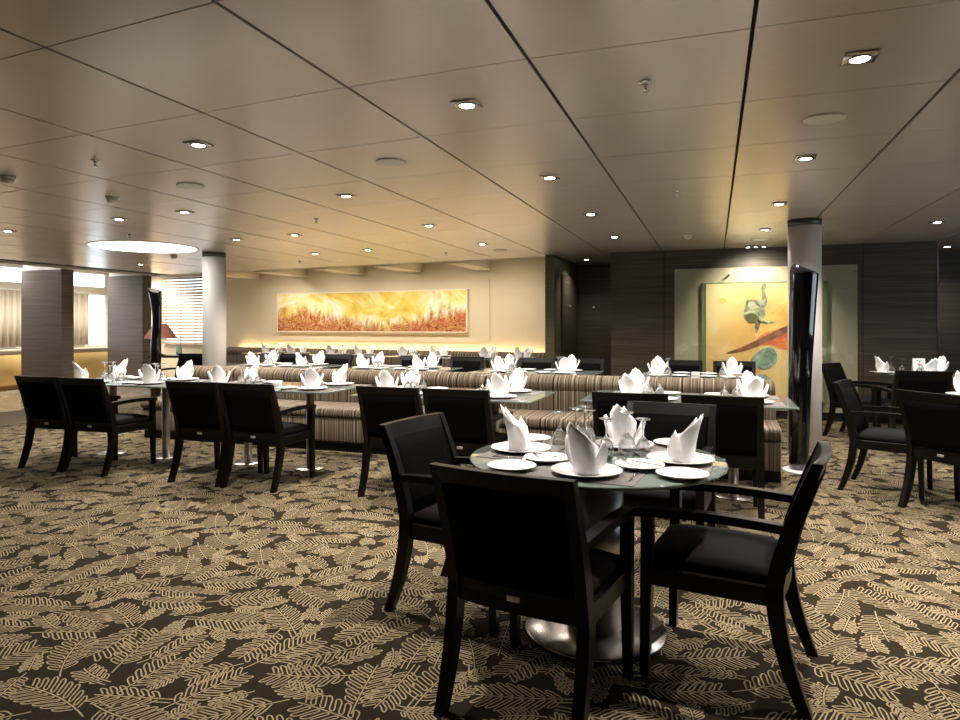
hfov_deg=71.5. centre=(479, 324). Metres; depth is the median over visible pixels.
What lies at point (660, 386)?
wine glass
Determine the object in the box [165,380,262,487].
dining chair
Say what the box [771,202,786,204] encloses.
recessed light
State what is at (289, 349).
folded napkin
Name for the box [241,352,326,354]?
glass table
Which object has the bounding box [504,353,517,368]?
folded napkin
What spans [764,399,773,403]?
dinner plate
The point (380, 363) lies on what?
wine glass
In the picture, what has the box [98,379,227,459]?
glass table
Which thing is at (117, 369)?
folded napkin
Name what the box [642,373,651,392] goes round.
wine glass
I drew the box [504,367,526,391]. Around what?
folded napkin
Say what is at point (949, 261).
wall
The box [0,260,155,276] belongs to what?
trim
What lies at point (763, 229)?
recessed light
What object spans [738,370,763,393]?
folded napkin
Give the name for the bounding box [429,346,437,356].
folded napkin
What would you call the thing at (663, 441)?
plate
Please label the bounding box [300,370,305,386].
wine glass
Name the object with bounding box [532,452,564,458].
butter knife
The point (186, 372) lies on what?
folded napkin
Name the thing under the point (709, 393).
plate
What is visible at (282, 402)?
seat cushion
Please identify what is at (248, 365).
wine glass
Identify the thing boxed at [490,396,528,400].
placemat
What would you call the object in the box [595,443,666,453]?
placemat
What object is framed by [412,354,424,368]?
folded napkin
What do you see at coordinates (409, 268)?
beam
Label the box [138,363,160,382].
folded napkin
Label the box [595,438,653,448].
dinner plate
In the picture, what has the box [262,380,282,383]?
plate
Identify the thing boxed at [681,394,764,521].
dining chair
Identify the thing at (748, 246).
recessed light
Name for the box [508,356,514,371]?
wine glass
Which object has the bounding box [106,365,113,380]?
wine glass
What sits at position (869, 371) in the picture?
dinner plate
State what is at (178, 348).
glass vase
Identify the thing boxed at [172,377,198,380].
dinner plate
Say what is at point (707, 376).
plate
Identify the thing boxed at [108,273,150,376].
pillar
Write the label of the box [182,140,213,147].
recessed light
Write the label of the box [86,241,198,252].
recessed light
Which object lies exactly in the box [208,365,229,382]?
folded napkin
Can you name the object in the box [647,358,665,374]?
folded napkin
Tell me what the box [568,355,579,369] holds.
folded napkin
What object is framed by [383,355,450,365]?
glass table
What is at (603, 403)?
dining chair
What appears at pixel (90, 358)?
sofa
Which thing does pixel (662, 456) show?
dinner plate
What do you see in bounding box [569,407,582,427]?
wine glass
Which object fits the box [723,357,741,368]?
folded napkin
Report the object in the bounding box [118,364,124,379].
wine glass
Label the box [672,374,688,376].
plate
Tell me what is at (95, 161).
sprinkler
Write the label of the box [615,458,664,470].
plate
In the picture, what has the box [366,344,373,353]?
folded napkin
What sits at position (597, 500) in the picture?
round table
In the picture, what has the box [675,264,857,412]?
painting
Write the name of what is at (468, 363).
dining chair
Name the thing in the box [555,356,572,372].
folded napkin
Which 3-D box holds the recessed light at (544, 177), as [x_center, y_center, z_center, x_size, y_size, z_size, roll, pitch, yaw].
[0.532,-1.123,5.080,0.132,0.013,0.132,0,0,19]
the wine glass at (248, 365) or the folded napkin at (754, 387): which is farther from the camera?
the wine glass at (248, 365)
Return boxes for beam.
[226,271,258,278]
[253,269,307,276]
[312,266,364,274]
[373,263,422,272]
[446,260,490,269]
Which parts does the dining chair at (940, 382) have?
leg, armrest, leg, backrest, rail, leg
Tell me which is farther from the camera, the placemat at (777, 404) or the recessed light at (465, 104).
the placemat at (777, 404)
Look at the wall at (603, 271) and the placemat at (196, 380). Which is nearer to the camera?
the placemat at (196, 380)
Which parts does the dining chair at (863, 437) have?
rail, leg, backrest, leg, armrest, armrest, seat frame, seat, leg, leg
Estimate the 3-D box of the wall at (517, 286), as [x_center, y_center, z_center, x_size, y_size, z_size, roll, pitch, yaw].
[-4.163,-0.070,15.399,13.226,2.840,0.100,0,0,25]
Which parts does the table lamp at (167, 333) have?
lamp shade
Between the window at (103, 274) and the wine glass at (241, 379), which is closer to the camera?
the wine glass at (241, 379)
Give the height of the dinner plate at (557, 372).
0.020 m
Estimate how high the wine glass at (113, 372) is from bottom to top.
0.195 m
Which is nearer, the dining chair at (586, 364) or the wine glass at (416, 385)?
the wine glass at (416, 385)
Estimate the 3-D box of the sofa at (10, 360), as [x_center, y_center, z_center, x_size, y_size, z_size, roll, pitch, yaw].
[-10.057,0.930,13.860,0.805,0.840,1.040,0,0,19]
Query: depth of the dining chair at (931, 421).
4.76 m
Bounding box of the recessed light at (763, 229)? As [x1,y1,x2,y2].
[759,228,771,230]
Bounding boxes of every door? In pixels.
[561,274,576,357]
[581,279,610,375]
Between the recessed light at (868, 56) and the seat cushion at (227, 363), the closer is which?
the recessed light at (868, 56)
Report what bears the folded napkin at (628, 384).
on the dinner plate
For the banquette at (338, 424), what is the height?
0.835 m
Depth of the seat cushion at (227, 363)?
15.27 m
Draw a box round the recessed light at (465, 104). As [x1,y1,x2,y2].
[450,98,482,109]
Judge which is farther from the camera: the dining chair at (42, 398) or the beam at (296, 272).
the beam at (296, 272)
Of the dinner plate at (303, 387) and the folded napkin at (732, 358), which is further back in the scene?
the folded napkin at (732, 358)
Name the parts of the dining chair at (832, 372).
leg, rail, backrest, leg, seat frame, armrest, seat, armrest, leg, leg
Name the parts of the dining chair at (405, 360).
rail, backrest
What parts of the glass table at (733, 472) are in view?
post, foot plate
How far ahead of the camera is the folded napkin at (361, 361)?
8.91 m
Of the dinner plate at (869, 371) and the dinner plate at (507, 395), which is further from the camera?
the dinner plate at (869, 371)
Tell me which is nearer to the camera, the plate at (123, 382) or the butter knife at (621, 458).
the butter knife at (621, 458)
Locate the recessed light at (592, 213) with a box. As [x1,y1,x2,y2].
[583,212,597,215]
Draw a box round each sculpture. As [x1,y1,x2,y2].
[148,288,161,396]
[782,263,818,474]
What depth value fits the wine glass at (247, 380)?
6.43 m
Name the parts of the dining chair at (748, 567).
leg, leg, seat frame, armrest, seat, armrest, rail, leg, leg, backrest, rail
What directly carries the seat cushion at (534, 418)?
on the banquette at (538, 416)
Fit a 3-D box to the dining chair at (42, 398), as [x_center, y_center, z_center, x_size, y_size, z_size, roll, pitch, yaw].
[-4.013,0.912,6.458,0.540,0.875,0.668,0,0,19]
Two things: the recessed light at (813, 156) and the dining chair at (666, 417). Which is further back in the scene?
the recessed light at (813, 156)
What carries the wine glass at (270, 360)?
on the glass table at (278, 364)
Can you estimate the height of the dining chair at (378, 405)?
0.875 m
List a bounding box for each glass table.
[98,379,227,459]
[228,363,348,368]
[230,381,371,470]
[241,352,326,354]
[309,353,389,359]
[335,366,462,371]
[350,388,555,431]
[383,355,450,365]
[472,368,603,374]
[475,356,518,368]
[580,390,799,501]
[627,372,770,379]
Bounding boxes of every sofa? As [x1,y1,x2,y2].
[0,349,20,390]
[74,347,107,377]
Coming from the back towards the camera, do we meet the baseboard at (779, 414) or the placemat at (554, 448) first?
the baseboard at (779, 414)
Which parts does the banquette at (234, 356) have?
backrest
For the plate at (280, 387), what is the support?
on the glass table at (247, 461)
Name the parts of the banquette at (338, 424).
backrest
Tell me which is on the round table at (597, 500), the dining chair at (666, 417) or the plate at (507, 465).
the plate at (507, 465)
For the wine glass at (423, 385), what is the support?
on the glass table at (532, 398)
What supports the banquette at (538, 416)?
on the floor
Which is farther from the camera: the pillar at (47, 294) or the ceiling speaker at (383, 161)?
the pillar at (47, 294)
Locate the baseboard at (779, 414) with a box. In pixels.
[776,410,902,423]
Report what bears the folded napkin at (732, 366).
on the dinner plate
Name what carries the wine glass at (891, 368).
on the round table at (905, 370)
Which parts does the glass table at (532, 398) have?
post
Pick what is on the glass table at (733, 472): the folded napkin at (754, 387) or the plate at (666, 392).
the plate at (666, 392)
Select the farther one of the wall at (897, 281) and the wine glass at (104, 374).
the wall at (897, 281)
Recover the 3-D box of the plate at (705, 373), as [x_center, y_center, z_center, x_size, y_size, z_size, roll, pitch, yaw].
[2.704,0.575,7.890,0.200,0.020,0.200,0,0,19]
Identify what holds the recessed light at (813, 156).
in the ceiling
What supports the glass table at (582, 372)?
on the floor
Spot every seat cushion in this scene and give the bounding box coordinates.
[140,396,171,409]
[226,362,247,365]
[277,398,305,407]
[280,400,360,419]
[499,408,571,429]
[561,411,593,429]
[764,419,781,441]
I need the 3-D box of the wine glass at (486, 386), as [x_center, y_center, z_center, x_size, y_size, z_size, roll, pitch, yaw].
[0.064,0.502,5.690,0.068,0.165,0.068,0,0,19]
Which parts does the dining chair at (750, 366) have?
leg, backrest, rail, leg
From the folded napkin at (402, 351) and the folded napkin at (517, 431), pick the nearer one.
the folded napkin at (517, 431)
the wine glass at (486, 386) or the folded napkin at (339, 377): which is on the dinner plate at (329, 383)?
the folded napkin at (339, 377)
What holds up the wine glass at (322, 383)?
on the glass table at (247, 461)
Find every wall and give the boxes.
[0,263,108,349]
[151,258,544,376]
[545,255,577,368]
[578,264,610,357]
[611,241,936,411]
[939,251,959,391]
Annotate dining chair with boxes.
[14,375,114,471]
[57,377,157,476]
[161,353,201,377]
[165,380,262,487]
[217,382,315,493]
[279,353,308,363]
[323,354,352,368]
[356,386,424,497]
[379,412,499,637]
[399,355,427,365]
[422,388,512,454]
[429,462,634,719]
[449,356,483,371]
[518,357,554,369]
[567,358,603,375]
[592,391,668,520]
[624,401,716,526]
[635,441,831,719]
[663,360,702,372]
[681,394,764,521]
[713,361,755,373]
[822,362,892,435]
[833,379,932,501]
[875,370,953,453]
[895,389,959,507]
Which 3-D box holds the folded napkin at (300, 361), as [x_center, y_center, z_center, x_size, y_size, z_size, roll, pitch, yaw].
[-2.514,0.476,9.318,0.214,0.205,0.132,0,0,38]
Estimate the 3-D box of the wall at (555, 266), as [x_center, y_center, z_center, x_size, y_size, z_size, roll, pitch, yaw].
[1.469,0.040,11.725,0.150,2.620,2.100,0,0,19]
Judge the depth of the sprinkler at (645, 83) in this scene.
3.09 m
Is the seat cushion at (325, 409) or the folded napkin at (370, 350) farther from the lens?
the folded napkin at (370, 350)
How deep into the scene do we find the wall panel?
14.21 m
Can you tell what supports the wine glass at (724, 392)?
on the glass table at (733, 472)
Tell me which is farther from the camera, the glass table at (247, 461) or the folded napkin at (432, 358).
the folded napkin at (432, 358)
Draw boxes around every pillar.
[21,265,73,377]
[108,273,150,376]
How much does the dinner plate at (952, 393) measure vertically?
0.020 m
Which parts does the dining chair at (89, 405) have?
leg, rail, backrest, rail, leg, leg, armrest, seat, seat frame, armrest, leg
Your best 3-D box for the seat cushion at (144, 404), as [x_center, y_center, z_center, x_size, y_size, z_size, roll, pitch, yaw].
[-3.544,0.933,8.055,0.876,0.117,0.545,0,0,19]
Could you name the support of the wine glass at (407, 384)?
on the glass table at (532, 398)
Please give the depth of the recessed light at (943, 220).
7.24 m
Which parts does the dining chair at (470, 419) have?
leg, rail, backrest, rail, leg, seat, armrest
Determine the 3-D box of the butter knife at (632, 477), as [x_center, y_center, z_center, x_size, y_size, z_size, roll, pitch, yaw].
[0.597,0.580,2.571,0.016,0.005,0.195,0,0,25]
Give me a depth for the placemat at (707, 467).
2.74 m
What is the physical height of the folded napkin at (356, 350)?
0.205 m
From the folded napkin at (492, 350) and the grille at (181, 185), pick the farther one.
the folded napkin at (492, 350)
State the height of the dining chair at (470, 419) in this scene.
0.875 m
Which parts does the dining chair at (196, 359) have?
armrest, leg, backrest, rail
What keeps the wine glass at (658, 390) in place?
on the glass table at (733, 472)
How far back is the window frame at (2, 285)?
17.43 m
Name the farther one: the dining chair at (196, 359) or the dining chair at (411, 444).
the dining chair at (196, 359)
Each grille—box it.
[178,184,202,188]
[377,160,404,165]
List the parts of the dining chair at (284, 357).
backrest, rail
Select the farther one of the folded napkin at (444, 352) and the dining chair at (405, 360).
the folded napkin at (444, 352)
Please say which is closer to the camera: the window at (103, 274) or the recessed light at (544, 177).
the recessed light at (544, 177)
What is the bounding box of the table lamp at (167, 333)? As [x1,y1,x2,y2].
[143,324,176,354]
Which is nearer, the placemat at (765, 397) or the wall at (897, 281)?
the placemat at (765, 397)
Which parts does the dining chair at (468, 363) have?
backrest, rail, leg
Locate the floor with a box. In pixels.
[0,386,959,719]
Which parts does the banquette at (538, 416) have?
backrest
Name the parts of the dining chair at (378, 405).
leg, rail, rail, backrest, leg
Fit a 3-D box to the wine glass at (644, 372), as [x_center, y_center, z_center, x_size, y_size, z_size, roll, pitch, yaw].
[1.389,0.487,5.502,0.080,0.195,0.080,0,0,19]
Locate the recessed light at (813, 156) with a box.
[793,154,817,160]
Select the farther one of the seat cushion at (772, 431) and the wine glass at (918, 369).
the wine glass at (918, 369)
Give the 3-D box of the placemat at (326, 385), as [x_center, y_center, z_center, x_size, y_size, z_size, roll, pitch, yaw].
[-1.359,0.584,6.459,0.420,0.003,0.290,0,0,19]
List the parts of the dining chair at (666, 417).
leg, seat, seat frame, backrest, rail, leg, armrest, leg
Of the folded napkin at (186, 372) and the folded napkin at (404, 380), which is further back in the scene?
the folded napkin at (186, 372)
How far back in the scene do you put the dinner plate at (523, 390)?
5.70 m
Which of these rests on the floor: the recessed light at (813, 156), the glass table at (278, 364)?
the glass table at (278, 364)
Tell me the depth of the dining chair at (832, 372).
8.06 m
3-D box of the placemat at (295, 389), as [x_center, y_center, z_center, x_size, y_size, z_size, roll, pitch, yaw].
[-1.514,0.584,6.015,0.420,0.003,0.290,0,0,19]
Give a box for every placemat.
[123,383,165,385]
[169,379,206,381]
[283,388,338,391]
[323,384,365,386]
[476,444,564,461]
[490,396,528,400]
[508,391,542,394]
[526,462,647,486]
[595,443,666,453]
[643,451,714,473]
[729,394,779,399]
[764,402,786,406]
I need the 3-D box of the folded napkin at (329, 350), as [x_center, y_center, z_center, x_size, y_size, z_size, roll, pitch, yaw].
[-2.941,0.476,13.053,0.214,0.205,0.132,0,0,13]
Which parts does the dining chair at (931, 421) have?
leg, rail, backrest, rail, leg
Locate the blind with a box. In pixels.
[159,274,201,344]
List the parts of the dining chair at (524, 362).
backrest, rail, leg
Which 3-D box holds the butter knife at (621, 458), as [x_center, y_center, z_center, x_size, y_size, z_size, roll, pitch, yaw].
[0.655,0.558,2.720,0.016,0.005,0.195,0,0,-38]
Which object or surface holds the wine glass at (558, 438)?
on the round table at (597, 500)
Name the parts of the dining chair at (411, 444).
leg, rail, armrest, backrest, rail, seat frame, seat, leg, armrest, leg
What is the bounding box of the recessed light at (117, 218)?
[110,217,128,219]
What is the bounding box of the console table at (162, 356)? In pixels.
[149,355,178,357]
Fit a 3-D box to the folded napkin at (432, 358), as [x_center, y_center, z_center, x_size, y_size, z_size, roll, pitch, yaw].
[-0.655,0.476,9.120,0.214,0.205,0.132,0,0,0]
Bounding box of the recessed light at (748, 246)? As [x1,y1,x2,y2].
[744,245,767,247]
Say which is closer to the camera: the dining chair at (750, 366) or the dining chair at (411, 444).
the dining chair at (411, 444)
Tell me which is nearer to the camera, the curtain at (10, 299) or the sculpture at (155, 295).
the sculpture at (155, 295)
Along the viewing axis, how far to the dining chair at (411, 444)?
3.17 m
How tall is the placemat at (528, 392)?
0.003 m
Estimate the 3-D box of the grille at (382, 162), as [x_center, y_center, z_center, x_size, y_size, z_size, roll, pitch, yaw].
[-0.617,-1.122,4.614,0.190,0.001,0.190,0,0,19]
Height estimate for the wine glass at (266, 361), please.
0.195 m
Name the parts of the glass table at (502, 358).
post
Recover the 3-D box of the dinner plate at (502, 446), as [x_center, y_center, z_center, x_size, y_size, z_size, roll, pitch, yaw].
[0.190,0.572,3.094,0.280,0.020,0.280,0,0,25]
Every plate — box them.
[118,381,139,383]
[134,381,164,384]
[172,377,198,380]
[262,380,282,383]
[276,386,298,389]
[297,386,327,389]
[325,382,353,385]
[487,459,535,471]
[490,394,516,398]
[491,441,550,453]
[509,389,531,392]
[522,368,534,370]
[524,452,567,462]
[529,434,550,441]
[551,462,622,477]
[553,371,575,373]
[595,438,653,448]
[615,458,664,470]
[647,451,714,464]
[653,438,669,445]
[655,467,709,480]
[664,391,680,394]
[668,397,677,400]
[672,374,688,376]
[699,375,716,377]
[700,372,716,374]
[704,392,719,395]
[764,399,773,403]
[869,371,893,373]
[945,392,957,394]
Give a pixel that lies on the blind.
(192, 331)
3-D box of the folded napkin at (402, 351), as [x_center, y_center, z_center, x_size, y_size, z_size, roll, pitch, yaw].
[-1.437,0.476,12.346,0.214,0.205,0.132,0,0,3]
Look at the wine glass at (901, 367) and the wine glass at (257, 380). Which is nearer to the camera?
the wine glass at (257, 380)
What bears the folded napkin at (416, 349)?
on the dinner plate
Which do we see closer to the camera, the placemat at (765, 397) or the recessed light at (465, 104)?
the recessed light at (465, 104)
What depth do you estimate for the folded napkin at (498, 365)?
8.24 m
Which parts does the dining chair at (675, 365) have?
rail, backrest, leg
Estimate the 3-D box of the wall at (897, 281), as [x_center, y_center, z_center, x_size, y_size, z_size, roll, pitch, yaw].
[4.425,0.100,10.635,4.350,2.500,2.000,0,0,19]
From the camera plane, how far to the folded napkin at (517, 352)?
11.34 m
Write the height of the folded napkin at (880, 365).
0.205 m
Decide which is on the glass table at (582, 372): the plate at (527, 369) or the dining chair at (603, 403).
the plate at (527, 369)
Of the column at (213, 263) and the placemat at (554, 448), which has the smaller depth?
the placemat at (554, 448)
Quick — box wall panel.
[261,279,489,342]
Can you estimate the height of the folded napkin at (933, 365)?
0.205 m
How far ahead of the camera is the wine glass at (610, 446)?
3.00 m
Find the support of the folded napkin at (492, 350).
on the dinner plate
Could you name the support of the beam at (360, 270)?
attached to the ceiling
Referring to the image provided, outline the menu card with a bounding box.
[912,358,925,370]
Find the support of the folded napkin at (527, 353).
on the dinner plate
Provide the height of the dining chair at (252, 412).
0.875 m
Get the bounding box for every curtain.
[0,288,20,346]
[74,292,89,344]
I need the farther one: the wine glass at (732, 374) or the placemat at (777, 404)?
the wine glass at (732, 374)
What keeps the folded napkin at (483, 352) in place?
on the dinner plate
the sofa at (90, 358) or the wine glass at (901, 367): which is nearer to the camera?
the wine glass at (901, 367)
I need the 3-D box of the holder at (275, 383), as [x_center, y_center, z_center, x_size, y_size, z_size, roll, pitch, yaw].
[-1.934,0.562,6.359,0.090,0.045,0.040,0,0,19]
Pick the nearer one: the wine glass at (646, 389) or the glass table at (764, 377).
the wine glass at (646, 389)
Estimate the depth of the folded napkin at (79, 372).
6.82 m
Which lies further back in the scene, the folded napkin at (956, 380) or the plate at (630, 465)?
the folded napkin at (956, 380)
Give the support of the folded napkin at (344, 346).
on the dinner plate
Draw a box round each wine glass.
[100,362,107,379]
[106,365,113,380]
[111,361,116,379]
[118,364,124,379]
[160,363,167,380]
[237,365,244,382]
[244,368,251,383]
[245,364,252,381]
[254,367,260,383]
[264,352,268,363]
[268,351,272,363]
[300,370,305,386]
[316,366,323,385]
[373,354,378,366]
[377,353,381,366]
[404,370,412,387]
[410,369,416,386]
[413,373,420,391]
[420,372,427,391]
[478,375,485,389]
[484,374,490,389]
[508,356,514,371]
[552,410,565,444]
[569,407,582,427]
[578,405,592,440]
[582,409,595,442]
[599,417,613,452]
[618,410,635,455]
[635,417,650,455]
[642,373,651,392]
[644,372,652,392]
[655,377,662,393]
[656,376,664,393]
[664,358,670,374]
[719,359,725,376]
[720,379,728,395]
[731,374,740,395]
[732,375,741,395]
[888,356,894,371]
[899,358,904,370]
[916,360,922,370]
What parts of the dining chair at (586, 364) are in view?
rail, backrest, leg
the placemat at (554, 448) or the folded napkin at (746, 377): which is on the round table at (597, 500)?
the placemat at (554, 448)
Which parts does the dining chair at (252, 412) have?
leg, rail, backrest, rail, leg, leg, seat, armrest, seat frame, leg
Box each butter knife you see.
[493,455,528,459]
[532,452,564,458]
[621,458,661,466]
[628,471,640,480]
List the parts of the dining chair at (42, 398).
leg, rail, backrest, rail, leg, leg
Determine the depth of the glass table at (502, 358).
11.82 m
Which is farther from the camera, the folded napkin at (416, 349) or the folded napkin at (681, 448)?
the folded napkin at (416, 349)
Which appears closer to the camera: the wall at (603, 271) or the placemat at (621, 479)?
the placemat at (621, 479)
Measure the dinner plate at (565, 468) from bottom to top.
0.020 m
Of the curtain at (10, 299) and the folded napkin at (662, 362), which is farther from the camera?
the curtain at (10, 299)
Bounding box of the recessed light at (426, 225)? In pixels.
[422,224,435,226]
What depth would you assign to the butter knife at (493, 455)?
2.92 m
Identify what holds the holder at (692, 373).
on the glass table at (764, 377)
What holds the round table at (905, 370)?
on the floor
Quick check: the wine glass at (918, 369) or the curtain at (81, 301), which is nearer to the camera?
the wine glass at (918, 369)
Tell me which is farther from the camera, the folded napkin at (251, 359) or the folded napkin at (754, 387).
the folded napkin at (251, 359)
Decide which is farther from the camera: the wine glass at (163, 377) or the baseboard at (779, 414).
the baseboard at (779, 414)
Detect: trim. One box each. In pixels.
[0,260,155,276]
[156,257,544,275]
[937,241,938,358]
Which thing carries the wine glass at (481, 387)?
on the glass table at (532, 398)
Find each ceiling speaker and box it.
[176,182,204,188]
[375,158,405,165]
[751,238,767,240]
[803,113,845,124]
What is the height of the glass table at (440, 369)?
0.765 m
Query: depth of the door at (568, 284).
11.61 m
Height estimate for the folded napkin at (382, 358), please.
0.205 m
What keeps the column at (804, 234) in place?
on the floor
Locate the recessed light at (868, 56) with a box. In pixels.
[840,49,880,65]
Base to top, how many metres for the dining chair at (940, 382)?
0.875 m
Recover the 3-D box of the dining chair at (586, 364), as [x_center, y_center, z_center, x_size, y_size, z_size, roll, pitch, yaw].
[1.397,0.912,9.180,0.540,0.875,0.668,0,0,19]
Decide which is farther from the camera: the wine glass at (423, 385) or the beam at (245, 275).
the beam at (245, 275)
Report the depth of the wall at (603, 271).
12.54 m
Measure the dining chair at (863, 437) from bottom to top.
0.875 m
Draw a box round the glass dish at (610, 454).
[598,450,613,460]
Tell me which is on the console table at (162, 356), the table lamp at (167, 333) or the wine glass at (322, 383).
the table lamp at (167, 333)
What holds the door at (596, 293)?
attached to the wall at (603, 271)
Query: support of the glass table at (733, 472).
on the floor
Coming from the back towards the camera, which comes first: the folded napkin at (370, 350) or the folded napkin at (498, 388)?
the folded napkin at (370, 350)
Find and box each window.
[0,265,22,348]
[74,271,106,345]
[163,276,201,344]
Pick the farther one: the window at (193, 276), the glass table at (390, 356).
the window at (193, 276)
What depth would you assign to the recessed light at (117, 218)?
7.04 m
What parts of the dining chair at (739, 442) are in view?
leg, rail, rail, backrest, leg, leg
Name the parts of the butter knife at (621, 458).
blade, handle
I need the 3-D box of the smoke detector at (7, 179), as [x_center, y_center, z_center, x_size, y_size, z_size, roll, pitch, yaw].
[-3.586,-1.101,5.062,0.110,0.055,0.110,0,0,19]
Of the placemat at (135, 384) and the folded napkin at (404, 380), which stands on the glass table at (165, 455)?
the placemat at (135, 384)
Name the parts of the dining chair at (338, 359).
backrest, rail, leg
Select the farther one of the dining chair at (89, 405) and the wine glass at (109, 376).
the wine glass at (109, 376)
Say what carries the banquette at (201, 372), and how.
on the floor
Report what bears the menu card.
on the round table
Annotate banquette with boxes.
[140,365,238,441]
[204,367,486,455]
[226,347,544,371]
[469,373,781,482]
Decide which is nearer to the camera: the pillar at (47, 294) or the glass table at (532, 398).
the glass table at (532, 398)
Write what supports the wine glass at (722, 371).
on the glass table at (764, 377)
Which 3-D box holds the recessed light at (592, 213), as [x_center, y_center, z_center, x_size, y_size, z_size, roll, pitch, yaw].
[1.121,-1.123,6.760,0.132,0.013,0.132,0,0,19]
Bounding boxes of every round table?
[470,437,727,664]
[878,370,955,377]
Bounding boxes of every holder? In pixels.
[272,381,281,386]
[691,372,699,375]
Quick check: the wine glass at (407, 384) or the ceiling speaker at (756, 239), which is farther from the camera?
the ceiling speaker at (756, 239)
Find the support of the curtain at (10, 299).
hanging from the window frame at (2, 285)
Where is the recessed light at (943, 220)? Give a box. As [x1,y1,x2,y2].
[929,220,945,222]
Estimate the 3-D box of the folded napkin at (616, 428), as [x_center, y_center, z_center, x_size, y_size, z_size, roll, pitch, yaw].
[0.682,0.473,3.190,0.214,0.205,0.132,0,0,36]
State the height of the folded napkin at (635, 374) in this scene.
0.205 m
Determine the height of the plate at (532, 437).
0.020 m
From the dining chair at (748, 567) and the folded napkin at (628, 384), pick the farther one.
the folded napkin at (628, 384)
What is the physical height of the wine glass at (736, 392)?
0.195 m
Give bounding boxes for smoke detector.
[0,175,15,183]
[105,196,118,203]
[683,234,691,239]
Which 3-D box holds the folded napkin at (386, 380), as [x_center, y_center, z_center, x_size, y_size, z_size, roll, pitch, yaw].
[-0.793,0.473,5.646,0.214,0.205,0.132,0,0,12]
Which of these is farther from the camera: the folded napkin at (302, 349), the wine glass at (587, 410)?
the folded napkin at (302, 349)
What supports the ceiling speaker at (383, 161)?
attached to the ceiling
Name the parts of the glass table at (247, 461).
foot plate, post, post, foot plate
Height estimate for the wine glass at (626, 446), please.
0.195 m
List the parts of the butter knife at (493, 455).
handle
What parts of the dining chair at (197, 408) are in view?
leg, rail, backrest, rail, leg, leg, leg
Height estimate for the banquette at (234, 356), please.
0.835 m
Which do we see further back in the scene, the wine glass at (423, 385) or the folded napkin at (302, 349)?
the folded napkin at (302, 349)
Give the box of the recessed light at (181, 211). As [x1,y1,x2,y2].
[175,210,194,213]
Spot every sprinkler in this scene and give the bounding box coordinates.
[90,159,99,166]
[639,80,652,92]
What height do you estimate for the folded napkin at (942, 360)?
0.205 m
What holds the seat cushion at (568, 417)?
on the banquette at (538, 416)
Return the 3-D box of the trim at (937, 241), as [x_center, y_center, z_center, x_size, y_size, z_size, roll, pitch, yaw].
[6.153,0.110,8.969,0.015,2.480,0.030,0,0,19]
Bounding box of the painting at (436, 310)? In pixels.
[277,289,468,332]
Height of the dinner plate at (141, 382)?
0.020 m
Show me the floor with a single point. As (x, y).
(129, 593)
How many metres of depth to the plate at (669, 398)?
5.18 m
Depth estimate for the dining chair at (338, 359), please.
10.78 m
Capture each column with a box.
[202,252,226,365]
[787,218,821,452]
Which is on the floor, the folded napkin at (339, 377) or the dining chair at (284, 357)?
the dining chair at (284, 357)
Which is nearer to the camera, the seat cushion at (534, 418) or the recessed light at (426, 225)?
the seat cushion at (534, 418)
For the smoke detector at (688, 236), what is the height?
0.055 m
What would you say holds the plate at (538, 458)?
on the round table at (597, 500)
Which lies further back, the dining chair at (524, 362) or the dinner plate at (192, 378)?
the dining chair at (524, 362)
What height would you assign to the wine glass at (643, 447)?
0.165 m
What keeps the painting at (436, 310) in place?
attached to the wall panel
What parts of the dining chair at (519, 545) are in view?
leg, rail, backrest, maker plate, leg, rail, leg, seat, armrest, seat frame, leg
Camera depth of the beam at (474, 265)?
12.61 m
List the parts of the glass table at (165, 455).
post, foot plate, foot plate, post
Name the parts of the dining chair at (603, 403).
leg, backrest, rail, leg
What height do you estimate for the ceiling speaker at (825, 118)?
0.008 m
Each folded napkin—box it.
[72,361,88,377]
[114,359,127,376]
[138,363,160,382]
[176,360,193,379]
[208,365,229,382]
[244,362,259,380]
[246,351,259,364]
[261,343,268,352]
[265,350,278,362]
[275,343,281,351]
[286,344,294,352]
[296,352,306,365]
[300,343,306,351]
[300,367,323,388]
[313,350,324,363]
[325,344,334,353]
[332,363,347,383]
[337,344,347,352]
[354,345,361,354]
[356,353,368,367]
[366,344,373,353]
[372,352,384,364]
[375,369,398,386]
[397,346,407,355]
[401,365,420,385]
[409,345,417,353]
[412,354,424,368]
[424,352,439,366]
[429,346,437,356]
[439,345,448,355]
[478,347,489,357]
[487,372,511,396]
[488,346,498,356]
[491,356,506,370]
[501,406,528,450]
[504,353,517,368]
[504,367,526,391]
[514,347,523,358]
[522,346,532,356]
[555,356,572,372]
[565,422,607,474]
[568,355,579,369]
[604,404,645,445]
[619,373,642,392]
[630,368,649,390]
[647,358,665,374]
[655,356,666,372]
[667,414,702,462]
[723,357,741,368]
[723,359,742,376]
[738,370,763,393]
[739,376,768,396]
[875,356,888,371]
[921,358,940,370]
[937,356,948,370]
[953,370,959,394]
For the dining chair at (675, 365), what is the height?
0.875 m
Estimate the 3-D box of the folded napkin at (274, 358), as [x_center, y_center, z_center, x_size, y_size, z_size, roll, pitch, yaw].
[-3.127,0.476,10.041,0.214,0.205,0.132,0,0,5]
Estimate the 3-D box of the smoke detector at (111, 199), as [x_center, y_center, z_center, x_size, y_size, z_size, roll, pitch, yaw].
[-3.245,-1.101,5.886,0.110,0.055,0.110,0,0,19]
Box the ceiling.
[0,0,959,274]
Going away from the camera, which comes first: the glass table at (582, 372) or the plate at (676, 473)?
the plate at (676, 473)
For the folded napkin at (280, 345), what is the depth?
14.12 m
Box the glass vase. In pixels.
[176,344,181,354]
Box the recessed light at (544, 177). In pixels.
[539,174,559,179]
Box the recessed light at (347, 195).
[336,193,356,197]
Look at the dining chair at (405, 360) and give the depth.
10.35 m
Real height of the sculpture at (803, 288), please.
1.921 m

